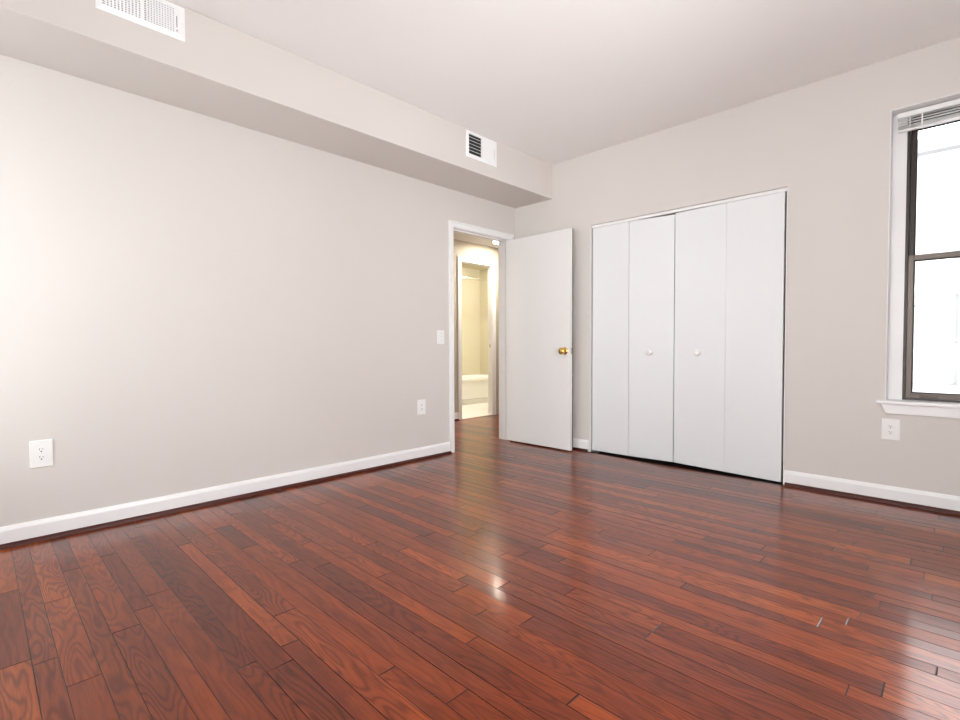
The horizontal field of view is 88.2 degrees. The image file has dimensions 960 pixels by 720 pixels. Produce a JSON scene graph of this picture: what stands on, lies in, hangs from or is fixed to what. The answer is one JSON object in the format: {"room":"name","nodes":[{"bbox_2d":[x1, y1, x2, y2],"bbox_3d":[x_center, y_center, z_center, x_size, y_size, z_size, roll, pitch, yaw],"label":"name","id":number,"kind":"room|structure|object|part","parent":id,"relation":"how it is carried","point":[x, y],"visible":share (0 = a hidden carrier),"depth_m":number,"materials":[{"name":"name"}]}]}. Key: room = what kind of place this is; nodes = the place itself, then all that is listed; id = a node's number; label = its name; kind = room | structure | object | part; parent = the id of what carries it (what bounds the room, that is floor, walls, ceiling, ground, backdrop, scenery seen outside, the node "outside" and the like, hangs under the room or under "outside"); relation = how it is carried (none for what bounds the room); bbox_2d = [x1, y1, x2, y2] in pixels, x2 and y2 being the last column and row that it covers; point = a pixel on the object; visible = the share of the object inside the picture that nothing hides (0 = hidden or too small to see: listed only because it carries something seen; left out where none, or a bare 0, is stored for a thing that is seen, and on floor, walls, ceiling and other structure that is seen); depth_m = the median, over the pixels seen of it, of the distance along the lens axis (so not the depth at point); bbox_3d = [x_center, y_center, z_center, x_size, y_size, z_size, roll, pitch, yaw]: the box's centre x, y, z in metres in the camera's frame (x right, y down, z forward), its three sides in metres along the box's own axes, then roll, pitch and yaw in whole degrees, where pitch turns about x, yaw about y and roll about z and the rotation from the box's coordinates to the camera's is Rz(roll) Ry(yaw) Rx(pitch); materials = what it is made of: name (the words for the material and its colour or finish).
{"room":"empty bedroom","nodes":[
{"label":"empty bedroom","id":0,"kind":"room"},
{"bbox_2d":[0,54,514,526],"bbox_3d":[-0.368,-0.503,4.444,0.135,2.687,7.150,1,2,44],"label":"wall","id":1,"kind":"structure","parent":0,"point":[190,301],"depth_m":2.97,"materials":[{"name":"paint"}]},
{"bbox_2d":[29,439,52,468],"bbox_3d":[-2.205,0.471,2.490,0.009,0.137,0.089,1,2,44],"label":"wall outlet","id":2,"kind":"object","parent":1,"relation":"attached to","point":[40,451],"visible":1,"depth_m":2.49,"materials":[{"name":"white plastic"}]},
{"bbox_2d":[37,455,45,460],"bbox_3d":[-2.204,0.490,2.490,0.004,0.028,0.034,1,2,44],"label":"receptacle","id":3,"kind":"object","parent":2,"relation":"attached to","point":[39,457],"depth_m":2.49,"materials":[{"name":"white plastic"}]},
{"bbox_2d":[37,447,45,452],"bbox_3d":[-2.204,0.451,2.488,0.004,0.028,0.034,1,2,44],"label":"receptacle","id":4,"kind":"object","parent":2,"relation":"attached to","point":[39,449],"depth_m":2.49,"materials":[{"name":"white plastic"}]},
{"bbox_2d":[0,442,449,544],"bbox_3d":[-1.542,0.832,3.173,0.014,0.102,3.630,1,2,44],"label":"baseboard","id":5,"kind":"structure","parent":1,"relation":"attached to","point":[31,529],"depth_m":2.97,"materials":[{"name":"white paint"}]},
{"bbox_2d":[0,451,451,549],"bbox_3d":[-1.530,0.873,3.163,0.018,0.021,3.630,1,2,44],"label":"trim","id":6,"kind":"structure","parent":1,"relation":"attached to","point":[179,509],"depth_m":2.96,"materials":[{"name":"red wood"}]},
{"bbox_2d":[417,399,425,414],"bbox_3d":[-0.499,0.401,4.230,0.009,0.127,0.089,1,2,44],"label":"wall outlet","id":7,"kind":"object","parent":1,"relation":"attached to","point":[421,404],"visible":1,"depth_m":4.23,"materials":[{"name":"white plastic"}]},
{"bbox_2d":[437,330,443,343],"bbox_3d":[-0.343,-0.202,4.367,0.018,0.122,0.086,1,2,44],"label":"light switch","id":8,"kind":"object","parent":1,"relation":"attached to","point":[440,333],"visible":1,"depth_m":4.37,"materials":[{"name":"white plastic"}]},
{"bbox_2d":[448,220,513,452],"bbox_3d":[-0.019,-0.215,4.804,0.167,2.089,0.878,1,2,44],"label":"door frame","id":9,"kind":"structure","parent":1,"relation":"attached to","point":[501,238],"depth_m":4.95,"materials":[{"name":"white paint"}]},
{"bbox_2d":[507,228,572,450],"bbox_3d":[0.559,-0.187,4.747,0.776,2.008,0.167,1,2,44],"label":"door","id":10,"kind":"structure","parent":1,"relation":"in","point":[540,266],"depth_m":4.71,"materials":[{"name":"white paint"}]},
{"bbox_3d":[0.750,-0.082,4.492,0.069,0.069,0.066,1,2,44],"label":"knob","id":11,"kind":"part","parent":10,"relation":"part of","materials":[{"name":"gold metal"}]},
{"bbox_2d":[0,0,551,207],"bbox_3d":[-1.069,-1.650,3.272,0.464,0.320,4.550,1,2,44],"label":"soffit","id":12,"kind":"structure","parent":0,"point":[220,71],"depth_m":2.86,"materials":[{"name":"paint"}]},
{"bbox_2d":[95,0,184,41],"bbox_3d":[-1.617,-1.687,2.374,0.010,0.166,0.362,1,2,44],"label":"ceiling vent","id":13,"kind":"object","parent":12,"relation":"in","point":[167,18],"visible":1,"depth_m":2.40,"materials":[{"name":"white metal"}]},
{"bbox_3d":[-1.514,-1.690,2.478,0.008,0.118,0.022,1,2,44],"label":"plate","id":14,"kind":"part","parent":13,"relation":"part of","materials":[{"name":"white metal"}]},
{"bbox_2d":[466,130,496,166],"bbox_3d":[0.017,-1.721,4.040,0.010,0.206,0.356,1,2,44],"label":"ceiling vent","id":15,"kind":"object","parent":12,"relation":"in","point":[480,148],"visible":1,"depth_m":4.03,"materials":[{"name":"white metal"}]},
{"bbox_3d":[0.117,-1.725,4.141,0.008,0.158,0.024,1,2,44],"label":"plate","id":16,"kind":"part","parent":15,"relation":"part of","materials":[{"name":"white metal"}]},
{"bbox_2d":[461,267,479,374],"bbox_3d":[-0.942,-0.462,8.406,0.100,2.380,2.800,1,2,44],"label":"wall","id":17,"kind":"structure","parent":0,"point":[470,288],"depth_m":9.12,"materials":[{"name":"beige paint"}]},
{"bbox_2d":[461,263,487,269],"bbox_3d":[-0.326,-1.686,7.761,1.840,0.100,2.800,1,2,44],"label":"ceiling","id":18,"kind":"structure","parent":0,"point":[463,265],"depth_m":8.85,"materials":[{"name":"beige paint"}]},
{"bbox_2d":[453,232,497,247],"bbox_3d":[-0.070,-1.579,5.763,1.325,0.100,5.000,1,2,44],"label":"ceiling","id":19,"kind":"structure","parent":0,"point":[457,236],"depth_m":6.42,"materials":[{"name":"paint"}]},
{"bbox_2d":[454,239,498,413],"bbox_3d":[-0.512,-0.376,6.236,0.075,2.330,4.800,1,2,44],"label":"wall","id":20,"kind":"structure","parent":0,"point":[461,248],"depth_m":6.54,"materials":[{"name":"beige paint"}]},
{"bbox_2d":[454,412,458,418],"bbox_3d":[-1.220,0.763,5.478,0.014,0.102,2.675,1,2,44],"label":"baseboard","id":21,"kind":"structure","parent":20,"relation":"attached to","point":[456,415],"depth_m":6.40,"materials":[{"name":"white paint"}]},
{"bbox_2d":[457,256,495,419],"bbox_3d":[-0.060,-0.288,6.687,0.093,2.126,0.715,1,2,44],"label":"door frame","id":22,"kind":"structure","parent":20,"relation":"attached to","point":[491,265],"depth_m":6.87,"materials":[{"name":"white paint"}]},
{"bbox_2d":[0,402,959,719],"bbox_3d":[0.222,0.862,4.126,7.600,0.034,7.663,1,2,44],"label":"floor","id":23,"kind":"structure","parent":0,"point":[491,578],"depth_m":1.87,"materials":[{"name":"brown wood"}]},
{"bbox_2d":[462,374,487,404],"bbox_3d":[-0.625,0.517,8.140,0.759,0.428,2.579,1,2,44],"label":"bathtub","id":24,"kind":"object","parent":23,"relation":"on","point":[474,387],"visible":0.23,"depth_m":8.20,"materials":[{"name":"white ceramic"}]},
{"bbox_2d":[462,414,490,419],"bbox_3d":[-0.066,0.770,6.727,0.085,0.007,0.583,1,2,44],"label":"threshold","id":25,"kind":"object","parent":23,"relation":"on","point":[485,414],"visible":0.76,"depth_m":6.72,"materials":[{"name":"white tile"}]},
{"bbox_2d":[480,269,487,374],"bbox_3d":[0.660,-0.477,8.726,1.740,2.380,0.100,1,2,44],"label":"wall","id":26,"kind":"structure","parent":0,"point":[483,273],"depth_m":9.22,"materials":[{"name":"beige paint"}]},
{"bbox_2d":[170,0,959,164],"bbox_3d":[0.336,-1.835,1.888,4.400,0.120,4.550,1,2,44],"label":"ceiling","id":27,"kind":"structure","parent":0,"point":[552,82],"depth_m":2.88,"materials":[{"name":"paint"}]},
{"bbox_2d":[515,37,959,495],"bbox_3d":[2.004,-0.488,3.624,4.400,2.687,0.200,1,2,44],"label":"wall","id":28,"kind":"structure","parent":0,"point":[827,141],"depth_m":3.26,"materials":[{"name":"paint"}]},
{"bbox_2d":[573,447,587,451],"bbox_3d":[0.664,0.817,4.808,0.875,0.021,0.018,1,2,44],"label":"trim","id":29,"kind":"structure","parent":28,"relation":"attached to","point":[574,448],"depth_m":4.55,"materials":[{"name":"red wood"}]},
{"bbox_2d":[573,438,589,451],"bbox_3d":[0.678,0.776,4.816,0.883,0.102,0.014,1,2,44],"label":"baseboard","id":30,"kind":"structure","parent":28,"relation":"attached to","point":[578,443],"depth_m":4.55,"materials":[{"name":"white paint"}]},
{"bbox_2d":[590,187,787,476],"bbox_3d":[1.553,-0.174,3.946,1.540,2.044,0.010,1,2,44],"label":"lining","id":31,"kind":"object","parent":28,"relation":"attached to","point":[787,187],"visible":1,"depth_m":4.46,"materials":[{"name":"white paint"}]},
{"bbox_2d":[592,187,786,228],"bbox_3d":[1.568,-1.184,3.936,1.541,0.023,0.032,1,2,44],"label":"door track","id":32,"kind":"object","parent":28,"relation":"attached to","point":[781,189],"visible":0.86,"depth_m":3.84,"materials":[{"name":"white paint"}]},
{"bbox_2d":[592,214,674,461],"bbox_3d":[1.281,-0.175,4.222,0.744,2.004,0.070,1,2,44],"label":"door","id":33,"kind":"structure","parent":32,"relation":"hanging from","point":[634,261],"depth_m":4.19,"materials":[{"name":"white paint"}]},
{"bbox_3d":[1.153,-0.178,4.369,0.032,2.004,0.357,-2,2,-44],"label":"panel","id":34,"kind":"part","parent":33,"relation":"part of","materials":[{"name":"white paint"}]},
{"bbox_3d":[1.395,-0.063,4.088,0.048,0.048,0.034,1,2,44],"label":"knob","id":35,"kind":"part","parent":33,"relation":"part of","materials":[{"name":"white plastic"}]},
{"bbox_3d":[1.420,-0.173,4.107,0.385,1.999,0.032,1,2,43],"label":"panel","id":36,"kind":"part","parent":33,"relation":"part of","materials":[{"name":"white paint"}]},
{"bbox_2d":[674,191,785,481],"bbox_3d":[1.823,-0.159,3.691,0.759,2.011,0.070,1,2,44],"label":"door","id":37,"kind":"structure","parent":32,"relation":"hanging from","point":[730,256],"depth_m":3.66,"materials":[{"name":"white paint"}]},
{"bbox_3d":[1.674,-0.056,3.816,0.048,0.048,0.034,1,2,44],"label":"knob","id":38,"kind":"part","parent":37,"relation":"part of","materials":[{"name":"white plastic"}]},
{"bbox_3d":[1.700,-0.165,3.833,0.032,1.999,0.385,-2,2,-45],"label":"panel","id":39,"kind":"part","parent":37,"relation":"part of","materials":[{"name":"white paint"}]},
{"bbox_3d":[1.972,-0.156,3.568,0.374,2.011,0.032,1,2,44],"label":"panel","id":40,"kind":"part","parent":37,"relation":"part of","materials":[{"name":"white paint"}]},
{"bbox_2d":[784,470,959,510],"bbox_3d":[2.802,0.828,2.734,1.968,0.102,0.014,1,2,44],"label":"baseboard","id":41,"kind":"structure","parent":28,"relation":"attached to","point":[951,502],"depth_m":3.07,"materials":[{"name":"white paint"}]},
{"bbox_2d":[784,482,959,515],"bbox_3d":[2.793,0.869,2.721,1.960,0.021,0.018,1,2,44],"label":"trim","id":42,"kind":"structure","parent":28,"relation":"attached to","point":[954,512],"depth_m":3.06,"materials":[{"name":"red wood"}]},
{"bbox_2d":[881,418,899,440],"bbox_3d":[2.502,0.423,3.019,0.089,0.127,0.009,1,2,44],"label":"wall outlet","id":43,"kind":"object","parent":28,"relation":"attached to","point":[890,428],"visible":1,"depth_m":3.02,"materials":[{"name":"white plastic"}]},
{"bbox_2d":[876,92,959,418],"bbox_3d":[2.850,-0.584,2.749,0.980,1.830,0.209,1,2,44],"label":"window","id":44,"kind":"structure","parent":28,"relation":"in","point":[900,398],"depth_m":3.03,"materials":[{"name":"white paint"}]},
{"bbox_3d":[2.831,0.264,2.751,0.980,0.020,0.144,1,2,44],"label":"sill","id":45,"kind":"part","parent":44,"relation":"part of","materials":[{"name":"white paint"}]},
{"bbox_2d":[897,98,959,133],"bbox_3d":[2.849,-1.431,2.726,0.846,0.110,0.042,1,2,44],"label":"blind","id":46,"kind":"object","parent":44,"relation":"attached to","point":[953,103],"visible":1,"depth_m":2.92,"materials":[{"name":"white plastic"}]},
{"bbox_3d":[2.849,-1.381,2.728,0.840,0.011,0.026,1,2,44],"label":"rail","id":47,"kind":"part","parent":46,"relation":"part of","materials":[{"name":"white plastic"}]},
{"bbox_3d":[2.896,-0.617,2.795,0.754,1.736,0.079,1,2,44],"label":"frame","id":48,"kind":"part","parent":44,"relation":"part of","materials":[{"name":"brown metal"}]},
{"bbox_3d":[2.884,-0.197,2.793,0.724,0.868,0.026,1,2,44],"label":"sash","id":49,"kind":"part","parent":44,"relation":"part of","materials":[{"name":"grey metal"}]},
{"bbox_3d":[2.905,-1.034,2.793,0.724,0.872,0.026,1,2,44],"label":"sash","id":50,"kind":"part","parent":44,"relation":"part of","materials":[{"name":"brown metal"}]},
{"bbox_2d":[782,194,786,460],"bbox_3d":[1.918,-0.394,4.314,2.061,2.460,0.660,1,2,44],"label":"wall","id":51,"kind":"structure","parent":0,"point":[786,194],"depth_m":4.10,"materials":[{"name":"grey paint"}]},
{"bbox_3d":[-1.230,-0.414,6.799,1.740,2.380,0.100,1,2,44],"label":"wall","id":52,"kind":"structure","parent":0,"visible":0},
{"bbox_2d":[461,276,487,280],"bbox_3d":[-0.381,-1.320,7.828,0.064,0.064,2.600,1,2,44],"label":"shower curtain rod","id":53,"kind":"object","parent":52,"relation":"attached to","point":[461,276],"visible":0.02,"depth_m":8.11,"materials":[{"name":"silver metal"}]},
{"label":"outside","id":54,"kind":"structure","parent":0,"visible":0},
{"bbox_3d":[18.098,5.533,16.197,70.000,0.200,39.600,1,2,44],"label":"ground","id":55,"kind":"structure","parent":54,"visible":0},
{"bbox_2d":[913,131,959,402],"bbox_3d":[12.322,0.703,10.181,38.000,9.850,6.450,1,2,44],"label":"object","id":56,"kind":"structure","parent":55,"relation":"on","point":[936,352],"depth_m":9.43,"materials":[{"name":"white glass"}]},
{"bbox_3d":[8.587,-0.393,9.629,1.000,1.700,0.008,1,2,44],"label":"pane","id":57,"kind":"part","parent":56,"relation":"part of","materials":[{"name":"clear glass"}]},
{"bbox_3d":[12.313,-1.571,10.115,38.000,5.300,6.450,1,2,44],"label":"cornice","id":58,"kind":"part","parent":56,"relation":"part of","materials":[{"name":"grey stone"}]}
]}

